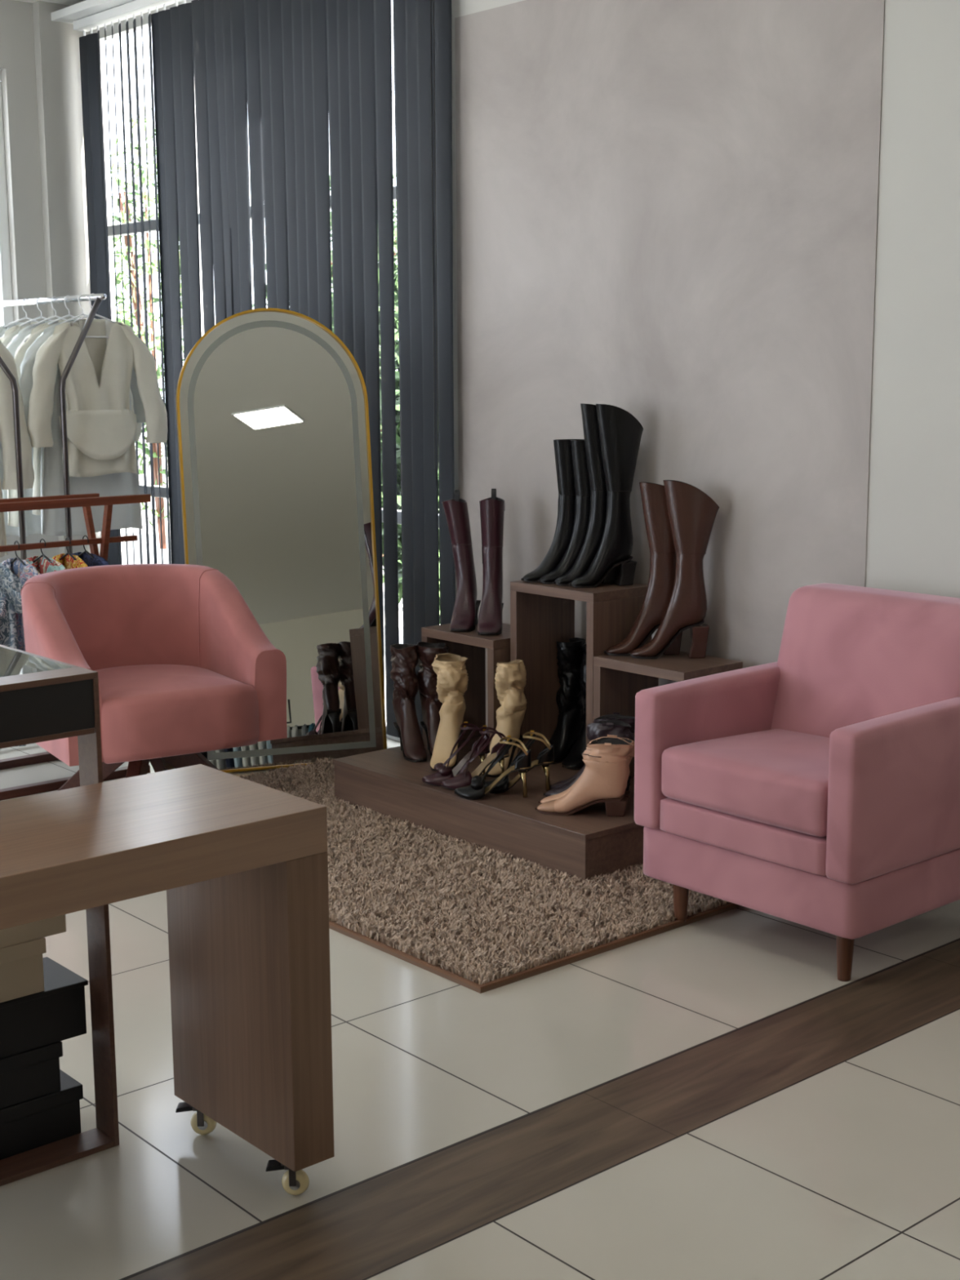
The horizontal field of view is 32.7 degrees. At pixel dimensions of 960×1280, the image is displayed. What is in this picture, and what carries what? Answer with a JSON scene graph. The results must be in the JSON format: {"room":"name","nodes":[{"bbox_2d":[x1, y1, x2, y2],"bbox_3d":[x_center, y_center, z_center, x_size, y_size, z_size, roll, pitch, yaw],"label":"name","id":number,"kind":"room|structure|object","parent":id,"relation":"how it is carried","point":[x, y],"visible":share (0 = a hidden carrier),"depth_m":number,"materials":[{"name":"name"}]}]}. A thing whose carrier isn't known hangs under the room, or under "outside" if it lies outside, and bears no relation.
{"room":"clothing store","nodes":[
{"label":"clothing store","id":0,"kind":"room"},
{"bbox_2d":[0,322,33,536],"bbox_3d":[-1.934,-0.911,7.077,0.645,0.907,0.081,-8,13,-40],"label":"blouse","id":1,"kind":"object","parent":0,"point":[11,531],"visible":0.02,"depth_m":7.02,"materials":[{"name":"white fabric"}]},
{"bbox_2d":[6,320,51,537],"bbox_3d":[-1.758,-0.888,6.876,0.616,0.887,0.078,-9,13,-41],"label":"blouse","id":2,"kind":"object","parent":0,"point":[33,522],"visible":0.13,"depth_m":6.79,"materials":[{"name":"white fabric"}]},
{"bbox_2d":[0,0,59,563],"bbox_3d":[-5.032,-0.995,5.516,8.130,3.170,0.140,-9,13,-40],"label":"wall","id":3,"kind":"structure","parent":0,"point":[17,51],"depth_m":7.74,"materials":[{"name":"grey paint"}]},
{"bbox_2d":[0,72,13,326],"bbox_3d":[-3.205,-1.539,7.056,2.500,2.010,0.070,-9,13,-40],"label":"window","id":4,"kind":"structure","parent":3,"relation":"in","point":[6,292],"depth_m":7.78,"materials":[{"name":"white paint"}]},
{"bbox_2d":[32,0,101,554],"bbox_3d":[-1.980,-1.430,7.988,0.230,3.170,0.060,-9,13,-40],"label":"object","id":5,"kind":"structure","parent":3,"relation":"attached to","point":[56,44],"depth_m":7.81,"materials":[{"name":"grey paint"}]},
{"bbox_2d":[15,0,85,5],"bbox_3d":[1.550,-1.401,-2.219,8.200,0.120,20.200,-9,13,-40],"label":"ceiling","id":6,"kind":"structure","parent":0,"point":[69,2],"depth_m":7.64,"materials":[{"name":"white paint"}]},
{"bbox_2d":[13,320,142,515],"bbox_3d":[-1.679,-0.923,6.778,0.613,0.787,0.078,-9,13,-40],"label":"blouse","id":7,"kind":"object","parent":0,"point":[20,353],"visible":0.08,"depth_m":6.68,"materials":[{"name":"beige fabric"}]},
{"bbox_2d":[0,737,959,1279],"bbox_3d":[1.570,1.834,-1.674,8.200,0.100,20.200,-9,13,-40],"label":"floor","id":8,"kind":"structure","parent":0,"point":[706,1099],"depth_m":3.22,"materials":[{"name":"tile"}]},
{"bbox_2d":[0,1069,83,1159],"bbox_3d":[-0.993,0.934,3.135,0.426,0.108,0.174,-9,13,-40],"label":"shoe box","id":9,"kind":"object","parent":8,"relation":"on","point":[41,1121],"visible":0.63,"depth_m":3.15,"materials":[{"name":"black cardboard"}]},
{"bbox_2d":[0,1040,62,1109],"bbox_3d":[-1.022,0.837,3.093,0.426,0.099,0.174,-9,13,-40],"label":"shoe box","id":10,"kind":"object","parent":9,"relation":"on","point":[33,1073],"visible":0.58,"depth_m":3.12,"materials":[{"name":"black cardboard"}]},
{"bbox_2d":[0,956,88,1058],"bbox_3d":[-0.977,0.727,3.115,0.426,0.109,0.174,-9,13,-40],"label":"shoe box","id":11,"kind":"object","parent":10,"relation":"on","point":[57,1013],"visible":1,"depth_m":3.13,"materials":[{"name":"black cardboard"}]},
{"bbox_2d":[0,937,46,1002],"bbox_3d":[-1.040,0.630,3.043,0.426,0.106,0.174,-9,13,-40],"label":"shoe box","id":12,"kind":"object","parent":11,"relation":"on","point":[21,964],"visible":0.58,"depth_m":3.08,"materials":[{"name":"beige cardboard"}]},
{"bbox_2d":[0,914,66,947],"bbox_3d":[-1.003,0.519,3.058,0.426,0.108,0.174,-9,13,-40],"label":"shoe box","id":13,"kind":"object","parent":12,"relation":"on","point":[55,925],"visible":0.12,"depth_m":3.09,"materials":[{"name":"beige cardboard"}]},
{"bbox_2d":[0,293,106,559],"bbox_3d":[-2.100,-0.554,6.926,0.720,1.752,1.280,-9,13,-40],"label":"rack","id":14,"kind":"object","parent":8,"relation":"on","point":[98,298],"visible":0.57,"depth_m":6.45,"materials":[{"name":"silver metal"}]},
{"bbox_2d":[4,298,38,327],"bbox_3d":[-1.938,-1.361,7.004,0.411,0.194,0.008,-8,13,-40],"label":"clothes hanger","id":15,"kind":"object","parent":14,"relation":"hanging from","point":[26,317],"visible":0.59,"depth_m":6.98,"materials":[{"name":"white plastic"}]},
{"bbox_2d":[0,321,38,527],"bbox_3d":[-1.842,-0.919,6.969,0.623,0.857,0.079,-9,13,-41],"label":"blouse","id":16,"kind":"object","parent":15,"relation":"hanging from","point":[13,517],"visible":0.06,"depth_m":6.88,"materials":[{"name":"beige fabric"}]},
{"bbox_2d":[17,297,53,326],"bbox_3d":[-1.846,-1.344,6.900,0.411,0.194,0.008,-9,13,-41],"label":"clothes hanger","id":17,"kind":"object","parent":14,"relation":"hanging from","point":[41,316],"visible":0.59,"depth_m":6.88,"materials":[{"name":"white plastic"}]},
{"bbox_2d":[10,296,66,342],"bbox_3d":[-1.761,-1.328,6.803,0.411,0.194,0.009,-9,13,-41],"label":"clothes hanger","id":18,"kind":"object","parent":14,"relation":"hanging from","point":[55,315],"visible":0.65,"depth_m":6.78,"materials":[{"name":"white plastic"}]},
{"bbox_2d":[23,295,78,342],"bbox_3d":[-1.682,-1.313,6.713,0.411,0.194,0.008,-9,13,-40],"label":"clothes hanger","id":19,"kind":"object","parent":14,"relation":"hanging from","point":[68,314],"visible":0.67,"depth_m":6.69,"materials":[{"name":"white plastic"}]},
{"bbox_2d":[60,293,96,324],"bbox_3d":[-1.604,-1.298,6.624,0.411,0.194,0.008,-9,13,-41],"label":"clothes hanger","id":20,"kind":"object","parent":14,"relation":"hanging from","point":[82,313],"visible":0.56,"depth_m":6.60,"materials":[{"name":"white plastic"}]},
{"bbox_2d":[18,319,145,536],"bbox_3d":[-1.600,-0.869,6.694,0.645,0.867,0.082,-9,13,-41],"label":"blouse","id":21,"kind":"object","parent":20,"relation":"hanging from","point":[124,516],"visible":0.35,"depth_m":6.66,"materials":[{"name":"white fabric"}]},
{"bbox_2d":[51,293,116,337],"bbox_3d":[-1.545,-1.288,6.556,0.411,0.194,0.008,-8,12,-38],"label":"clothes hanger","id":22,"kind":"object","parent":14,"relation":"hanging from","point":[97,315],"visible":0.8,"depth_m":6.56,"materials":[{"name":"white plastic"}]},
{"bbox_2d":[27,318,167,476],"bbox_3d":[-1.543,-0.976,6.609,0.611,0.627,0.114,-8,12,-37],"label":"blouse","id":23,"kind":"object","parent":22,"relation":"hanging from","point":[102,426],"visible":0.91,"depth_m":6.59,"materials":[{"name":"beige fabric"}]},
{"label":"clothes hanger","id":24,"kind":"object","parent":14,"relation":"hanging from","visible":0},
{"bbox_2d":[0,340,34,557],"bbox_3d":[-2.006,-0.761,6.250,0.648,0.927,0.098,-9,13,-43],"label":"blouse","id":25,"kind":"object","parent":24,"relation":"hanging from","point":[6,420],"visible":0.87,"depth_m":6.38,"materials":[{"name":"beige fabric"}]},
{"label":"clothes hanger","id":26,"kind":"object","parent":14,"relation":"hanging from","visible":0},
{"bbox_2d":[0,441,3,487],"bbox_3d":[-2.105,-0.779,6.361,0.652,0.927,0.100,-9,13,-43],"label":"blouse","id":27,"kind":"object","parent":26,"relation":"hanging from","point":[1,447],"visible":0.05,"depth_m":6.51,"materials":[{"name":"white fabric"}]},
{"bbox_2d":[0,644,119,1186],"bbox_3d":[-1.358,0.549,2.946,1.200,0.934,0.620,-9,13,-40],"label":"display case","id":28,"kind":"object","parent":8,"relation":"on","point":[42,699],"visible":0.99,"depth_m":3.09,"materials":[{"name":"brown wood"}]},
{"bbox_2d":[0,493,151,800],"bbox_3d":[-1.784,0.023,5.827,1.320,1.020,0.455,-9,13,-40],"label":"rack","id":29,"kind":"object","parent":8,"relation":"on","point":[86,501],"visible":0.62,"depth_m":5.99,"materials":[{"name":"brown wood"}]},
{"bbox_2d":[10,540,25,565],"bbox_3d":[-1.657,-0.274,5.873,0.008,0.166,0.326,-9,13,-40],"label":"clothes hanger","id":30,"kind":"object","parent":29,"relation":"hanging from","point":[17,557],"visible":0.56,"depth_m":5.86,"materials":[{"name":"black metal"}]},
{"bbox_2d":[1,558,40,651],"bbox_3d":[-1.658,0.019,5.922,0.076,0.627,0.556,-9,13,-40],"label":"blouse","id":31,"kind":"object","parent":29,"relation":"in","point":[24,573],"visible":0.11,"depth_m":5.88,"materials":[{"name":"fabric"}]},
{"bbox_2d":[32,538,52,563],"bbox_3d":[-1.581,-0.285,5.938,0.326,0.166,0.009,9,13,43],"label":"clothes hanger","id":32,"kind":"object","parent":29,"relation":"hanging from","point":[43,540],"visible":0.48,"depth_m":5.93,"materials":[{"name":"black metal"}]},
{"bbox_2d":[25,555,66,573],"bbox_3d":[-1.579,-0.002,5.984,0.546,0.607,0.074,9,13,44],"label":"blouse","id":33,"kind":"object","parent":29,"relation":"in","point":[43,566],"visible":0.06,"depth_m":5.95,"materials":[{"name":"multicoloured fabric"}]},
{"bbox_2d":[58,536,76,560],"bbox_3d":[-1.506,-0.296,6.002,0.008,0.166,0.326,-9,13,-40],"label":"clothes hanger","id":34,"kind":"object","parent":29,"relation":"hanging from","point":[68,553],"visible":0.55,"depth_m":5.99,"materials":[{"name":"black metal"}]},
{"bbox_2d":[52,553,87,568],"bbox_3d":[-1.505,-0.033,6.046,0.072,0.567,0.320,-9,13,-40],"label":"blouse","id":35,"kind":"object","parent":34,"relation":"hanging from","point":[67,562],"visible":0.05,"depth_m":6.01,"materials":[{"name":"yellow fabric"}]},
{"bbox_2d":[77,535,94,558],"bbox_3d":[-1.453,-0.304,6.047,0.326,0.166,0.009,9,13,43],"label":"clothes hanger","id":36,"kind":"object","parent":29,"relation":"hanging from","point":[85,551],"visible":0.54,"depth_m":6.04,"materials":[{"name":"black metal"}]},
{"bbox_2d":[71,551,108,566],"bbox_3d":[-1.453,-0.071,6.085,0.552,0.507,0.076,9,13,43],"label":"blouse","id":37,"kind":"object","parent":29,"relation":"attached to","point":[87,559],"visible":0.05,"depth_m":6.00,"materials":[{"name":"blue fabric"}]},
{"label":"clothes hanger","id":38,"kind":"object","parent":29,"relation":"hanging from","visible":0},
{"bbox_2d":[0,562,26,746],"bbox_3d":[-1.732,0.040,5.858,0.554,0.647,0.076,9,13,43],"label":"blouse","id":39,"kind":"object","parent":38,"relation":"hanging from","point":[11,587],"visible":0.45,"depth_m":5.74,"materials":[{"name":"fabric"}]},
{"label":"clothes hanger","id":40,"kind":"object","parent":29,"relation":"hanging from","visible":0},
{"bbox_2d":[0,590,6,617],"bbox_3d":[-1.809,0.052,5.793,0.558,0.648,0.076,9,13,44],"label":"blouse","id":41,"kind":"object","parent":40,"relation":"hanging from","point":[2,597],"visible":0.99,"depth_m":5.58,"materials":[{"name":"fabric"}]},
{"bbox_2d":[0,764,333,1195],"bbox_3d":[-1.006,0.715,2.562,1.600,0.730,0.417,-9,13,-40],"label":"table","id":42,"kind":"object","parent":8,"relation":"on","point":[242,864],"visible":1,"depth_m":2.90,"materials":[{"name":"brown wood"}]},
{"bbox_2d":[175,307,386,772],"bbox_3d":[-0.756,-0.390,6.191,0.733,1.700,0.409,-3,10,-18],"label":"arched mirror","id":43,"kind":"object","parent":8,"relation":"on","point":[273,414],"visible":0.95,"depth_m":6.15,"materials":[{"name":"gold metal"}]},
{"bbox_2d":[240,757,741,993],"bbox_3d":[-0.133,0.616,5.189,1.487,0.042,2.118,-9,13,-40],"label":"rug","id":44,"kind":"object","parent":8,"relation":"on","point":[481,921],"visible":0.49,"depth_m":4.53,"materials":[{"name":"brown carpet"}]},
{"bbox_2d":[20,564,287,791],"bbox_3d":[-1.139,0.177,5.520,0.743,0.790,0.784,-6,11,-30],"label":"barrel chair","id":45,"kind":"object","parent":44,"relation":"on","point":[185,668],"visible":0.77,"depth_m":5.43,"materials":[{"name":"fabric"}]},
{"bbox_2d":[93,664,259,764],"bbox_3d":[-1.103,0.219,5.465,0.520,0.215,0.638,-6,11,-30],"label":"seat cushion","id":46,"kind":"object","parent":45,"relation":"on","point":[147,711],"depth_m":5.23,"materials":[{"name":"fabric"}]},
{"bbox_2d":[332,733,644,884],"bbox_3d":[0.175,0.516,5.384,0.730,0.152,1.230,-9,13,-40],"label":"display platform","id":47,"kind":"object","parent":44,"relation":"on","point":[584,843],"visible":0.42,"depth_m":5.06,"materials":[{"name":"brown wood"}]},
{"bbox_2d":[390,643,426,761],"bbox_3d":[-0.239,0.209,5.619,0.109,0.380,0.245,-4,10,-20],"label":"boot","id":48,"kind":"object","parent":47,"relation":"on","point":[404,658],"visible":1,"depth_m":5.61,"materials":[{"name":"brown leather"}]},
{"bbox_2d":[417,641,448,757],"bbox_3d":[-0.151,0.206,5.635,0.114,0.380,0.242,-4,10,-20],"label":"boot","id":49,"kind":"object","parent":47,"relation":"on","point":[431,705],"visible":0.67,"depth_m":5.63,"materials":[{"name":"brown leather"}]},
{"bbox_2d":[430,653,468,770],"bbox_3d":[-0.115,0.240,5.494,0.122,0.361,0.244,3,10,19],"label":"boot","id":50,"kind":"object","parent":47,"relation":"on","point":[450,668],"visible":0.96,"depth_m":5.49,"materials":[{"name":"beige leather"}]},
{"bbox_2d":[422,721,489,786],"bbox_3d":[-0.077,0.365,5.265,0.228,0.188,0.080,-4,10,-19],"label":"sandal","id":51,"kind":"object","parent":47,"relation":"on","point":[443,772],"visible":0.92,"depth_m":5.26,"materials":[{"name":"black"}]},
{"bbox_2d":[471,733,489,752],"bbox_3d":[0.006,0.332,5.290,0.052,0.058,0.054,-4,10,-19],"label":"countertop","id":52,"kind":"structure","parent":51,"relation":"on","point":[483,741],"depth_m":5.28,"materials":[{"name":"red leather"}]},
{"bbox_2d":[421,622,510,746],"bbox_3d":[0.023,0.172,5.704,0.270,0.422,0.380,-9,13,-40],"label":"display riser","id":53,"kind":"object","parent":47,"relation":"on","point":[472,646],"visible":0.38,"depth_m":5.73,"materials":[{"name":"brown wood"}]},
{"bbox_2d":[441,489,480,631],"bbox_3d":[-0.077,-0.276,5.675,0.135,0.472,0.220,2,10,12],"label":"boot","id":54,"kind":"object","parent":53,"relation":"on","point":[464,618],"visible":1,"depth_m":5.68,"materials":[{"name":"red leather"}]},
{"bbox_2d":[477,488,505,635],"bbox_3d":[0.036,-0.269,5.598,0.087,0.482,0.220,1,10,7],"label":"boot","id":55,"kind":"object","parent":53,"relation":"on","point":[492,508],"visible":1,"depth_m":5.61,"materials":[{"name":"red leather"}]},
{"bbox_2d":[440,724,509,790],"bbox_3d":[-0.015,0.374,5.210,0.228,0.188,0.080,-4,10,-19],"label":"sandal","id":56,"kind":"object","parent":47,"relation":"on","point":[464,779],"visible":0.8,"depth_m":5.21,"materials":[{"name":"black"}]},
{"bbox_2d":[490,739,509,756],"bbox_3d":[0.067,0.341,5.235,0.052,0.058,0.054,-4,10,-19],"label":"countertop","id":57,"kind":"structure","parent":56,"relation":"on","point":[498,747],"depth_m":5.25,"materials":[{"name":"red leather"}]},
{"bbox_2d":[454,735,531,799],"bbox_3d":[0.039,0.396,5.079,0.238,0.188,0.080,0,10,1],"label":"sandal","id":58,"kind":"object","parent":47,"relation":"on","point":[477,789],"visible":1,"depth_m":5.06,"materials":[{"name":"black leather"}]},
{"bbox_2d":[514,749,531,769],"bbox_3d":[0.132,0.368,5.072,0.052,0.057,0.054,0,10,1],"label":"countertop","id":59,"kind":"structure","parent":58,"relation":"on","point":[523,761],"depth_m":5.05,"materials":[{"name":"black leather"}]},
{"bbox_2d":[481,659,527,777],"bbox_3d":[0.076,0.255,5.397,0.103,0.361,0.227,5,11,31],"label":"boot","id":60,"kind":"object","parent":47,"relation":"on","point":[510,678],"visible":0.91,"depth_m":5.39,"materials":[{"name":"beige leather"}]},
{"bbox_2d":[484,730,554,793],"bbox_3d":[0.114,0.384,5.149,0.238,0.188,0.080,0,10,1],"label":"sandal","id":61,"kind":"object","parent":47,"relation":"on","point":[545,757],"visible":0.76,"depth_m":5.13,"materials":[{"name":"black leather"}]},
{"bbox_2d":[537,744,554,764],"bbox_3d":[0.207,0.355,5.142,0.052,0.057,0.054,0,10,1],"label":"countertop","id":62,"kind":"structure","parent":61,"relation":"on","point":[547,755],"depth_m":5.12,"materials":[{"name":"black leather"}]},
{"bbox_2d":[537,637,586,764],"bbox_3d":[0.278,0.205,5.557,0.101,0.403,0.225,8,12,40],"label":"boot","id":63,"kind":"object","parent":47,"relation":"on","point":[569,696],"visible":0.82,"depth_m":5.55,"materials":[{"name":"black leather"}]},
{"bbox_2d":[561,643,586,769],"bbox_3d":[0.358,0.217,5.483,0.101,0.403,0.229,8,12,40],"label":"boot","id":64,"kind":"object","parent":47,"relation":"on","point":[574,760],"visible":0.3,"depth_m":5.47,"materials":[{"name":"black leather"}]},
{"bbox_2d":[510,580,652,760],"bbox_3d":[0.332,0.119,5.425,0.270,0.616,0.391,-9,13,-40],"label":"display riser","id":65,"kind":"object","parent":47,"relation":"on","point":[542,615],"visible":0.38,"depth_m":5.46,"materials":[{"name":"brown wood"}]},
{"bbox_2d":[520,439,584,582],"bbox_3d":[0.243,-0.427,5.413,0.227,0.465,0.067,-4,10,-19],"label":"boot","id":66,"kind":"object","parent":65,"relation":"on","point":[562,447],"visible":0.72,"depth_m":5.40,"materials":[{"name":"black leather"}]},
{"bbox_2d":[537,440,590,584],"bbox_3d":[0.297,-0.420,5.372,0.227,0.465,0.067,-4,10,-19],"label":"boot","id":67,"kind":"object","parent":65,"relation":"on","point":[582,486],"visible":0.62,"depth_m":5.36,"materials":[{"name":"black leather"}]},
{"bbox_2d":[552,403,617,586],"bbox_3d":[0.354,-0.473,5.319,0.249,0.585,0.067,-4,10,-19],"label":"boot","id":68,"kind":"object","parent":65,"relation":"on","point":[597,513],"visible":0.6,"depth_m":5.31,"materials":[{"name":"black leather"}]},
{"bbox_2d":[568,404,643,587],"bbox_3d":[0.406,-0.465,5.271,0.256,0.585,0.072,-4,10,-19],"label":"boot","id":69,"kind":"object","parent":65,"relation":"on","point":[620,433],"visible":1,"depth_m":5.26,"materials":[{"name":"black leather"}]},
{"bbox_2d":[535,734,635,816],"bbox_3d":[0.312,0.403,4.884,0.297,0.236,0.084,1,10,11],"label":"boot","id":70,"kind":"object","parent":47,"relation":"on","point":[604,778],"visible":1,"depth_m":4.85,"materials":[{"name":"beige leather"}]},
{"bbox_2d":[537,735,635,808],"bbox_3d":[0.324,0.398,4.952,0.298,0.223,0.084,1,10,11],"label":"boot","id":71,"kind":"object","parent":47,"relation":"on","point":[631,755],"visible":0.23,"depth_m":4.96,"materials":[{"name":"beige leather"}]},
{"bbox_2d":[543,717,635,797],"bbox_3d":[0.339,0.367,5.046,0.289,0.251,0.087,1,10,11],"label":"boot","id":72,"kind":"object","parent":47,"relation":"on","point":[620,728],"visible":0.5,"depth_m":5.00,"materials":[{"name":"leather"}]},
{"bbox_2d":[550,712,635,789],"bbox_3d":[0.355,0.355,5.124,0.283,0.250,0.088,1,10,11],"label":"boot","id":73,"kind":"object","parent":47,"relation":"on","point":[630,720],"visible":0.26,"depth_m":5.12,"materials":[{"name":"leather"}]},
{"bbox_2d":[593,651,742,777],"bbox_3d":[0.587,0.265,5.152,0.270,0.416,0.382,-9,13,-40],"label":"display riser","id":74,"kind":"object","parent":47,"relation":"on","point":[617,680],"visible":0.31,"depth_m":5.16,"materials":[{"name":"brown wood"}]},
{"bbox_2d":[604,481,682,656],"bbox_3d":[0.527,-0.224,5.162,0.272,0.545,0.069,-1,10,-4],"label":"boot","id":75,"kind":"object","parent":74,"relation":"on","point":[655,605],"visible":0.73,"depth_m":5.15,"materials":[{"name":"leather"}]},
{"bbox_2d":[628,480,719,658],"bbox_3d":[0.603,-0.220,5.103,0.278,0.555,0.071,0,10,1],"label":"boot","id":76,"kind":"object","parent":74,"relation":"on","point":[692,513],"visible":1,"depth_m":5.08,"materials":[{"name":"leather"}]},
{"bbox_2d":[634,582,959,981],"bbox_3d":[0.914,0.335,4.321,0.739,0.872,0.720,-9,13,-40],"label":"armchair","id":77,"kind":"object","parent":8,"relation":"on","point":[817,786],"visible":1,"depth_m":4.17,"materials":[{"name":"fabric"}]},
{"bbox_2d":[661,728,829,836],"bbox_3d":[0.830,0.356,4.251,0.516,0.164,0.534,-9,13,-40],"label":"seat cushion","id":78,"kind":"object","parent":77,"relation":"on","point":[747,782],"depth_m":4.13,"materials":[{"name":"fabric"}]},
{"bbox_2d":[85,0,959,598],"bbox_3d":[4.427,-0.276,0.903,0.060,3.170,19.420,-9,13,-40],"label":"wall","id":79,"kind":"structure","parent":0,"point":[913,534],"depth_m":4.52,"materials":[{"name":"white paint"}]},
{"bbox_2d":[50,0,134,23],"bbox_3d":[-1.043,-2.762,6.702,0.170,0.037,2.760,-9,13,-40],"label":"trim","id":80,"kind":"structure","parent":79,"relation":"attached to","point":[70,14],"depth_m":7.49,"materials":[{"name":"white paint"}]},
{"bbox_2d":[92,0,439,741],"bbox_3d":[-0.959,-1.223,7.054,0.044,3.060,2.640,-9,13,-40],"label":"window","id":81,"kind":"structure","parent":79,"relation":"in","point":[138,20],"depth_m":7.76,"materials":[{"name":"white paint"}]},
{"bbox_2d":[73,0,455,737],"bbox_3d":[-0.997,-1.238,6.951,0.084,3.045,2.719,-9,13,-40],"label":"vertical blind","id":82,"kind":"object","parent":81,"relation":"attached to","point":[307,76],"visible":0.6,"depth_m":6.45,"materials":[{"name":"grey fabric"}]},
{"bbox_2d":[454,0,884,726],"bbox_3d":[0.517,-0.763,5.352,0.004,2.700,1.825,-9,13,-40],"label":"wall panel","id":83,"kind":"object","parent":79,"relation":"attached to","point":[667,211],"depth_m":5.13,"materials":[{"name":"paint"}]},
{"label":"outside","id":84,"kind":"structure","parent":0,"visible":0},
{"bbox_2d":[124,425,439,722],"bbox_3d":[4.352,-1.928,20.926,26.000,0.100,54.000,-9,13,-40],"label":"ground","id":85,"kind":"structure","parent":84,"point":[130,544],"depth_m":14.34,"materials":[{"name":"white"}]},
{"bbox_2d":[108,97,183,549],"bbox_3d":[-2.737,-2.633,13.784,1.053,3.751,1.020,1,10,5],"label":"tree","id":86,"kind":"object","parent":85,"relation":"on","point":[150,153],"visible":0.2,"depth_m":13.61,"materials":[{"name":"green plant"}]},
{"bbox_2d":[252,173,399,555],"bbox_3d":[-0.759,-1.963,11.886,1.910,3.042,1.861,-9,13,-40],"label":"shrub","id":87,"kind":"object","parent":85,"relation":"on","point":[394,175],"visible":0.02,"depth_m":11.52,"materials":[{"name":"green plant"}]},
{"bbox_2d":[330,211,402,598],"bbox_3d":[-0.466,-1.427,10.229,1.623,2.531,1.580,-9,13,-40],"label":"shrub","id":88,"kind":"object","parent":85,"relation":"on","point":[396,292],"visible":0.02,"depth_m":9.85,"materials":[{"name":"green plant"}]},
{"bbox_2d":[379,343,439,624],"bbox_3d":[-0.077,-0.864,8.650,1.091,1.940,1.118,-9,13,-40],"label":"shrub","id":89,"kind":"object","parent":85,"relation":"on","point":[397,350],"visible":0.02,"depth_m":8.48,"materials":[{"name":"green plant"}]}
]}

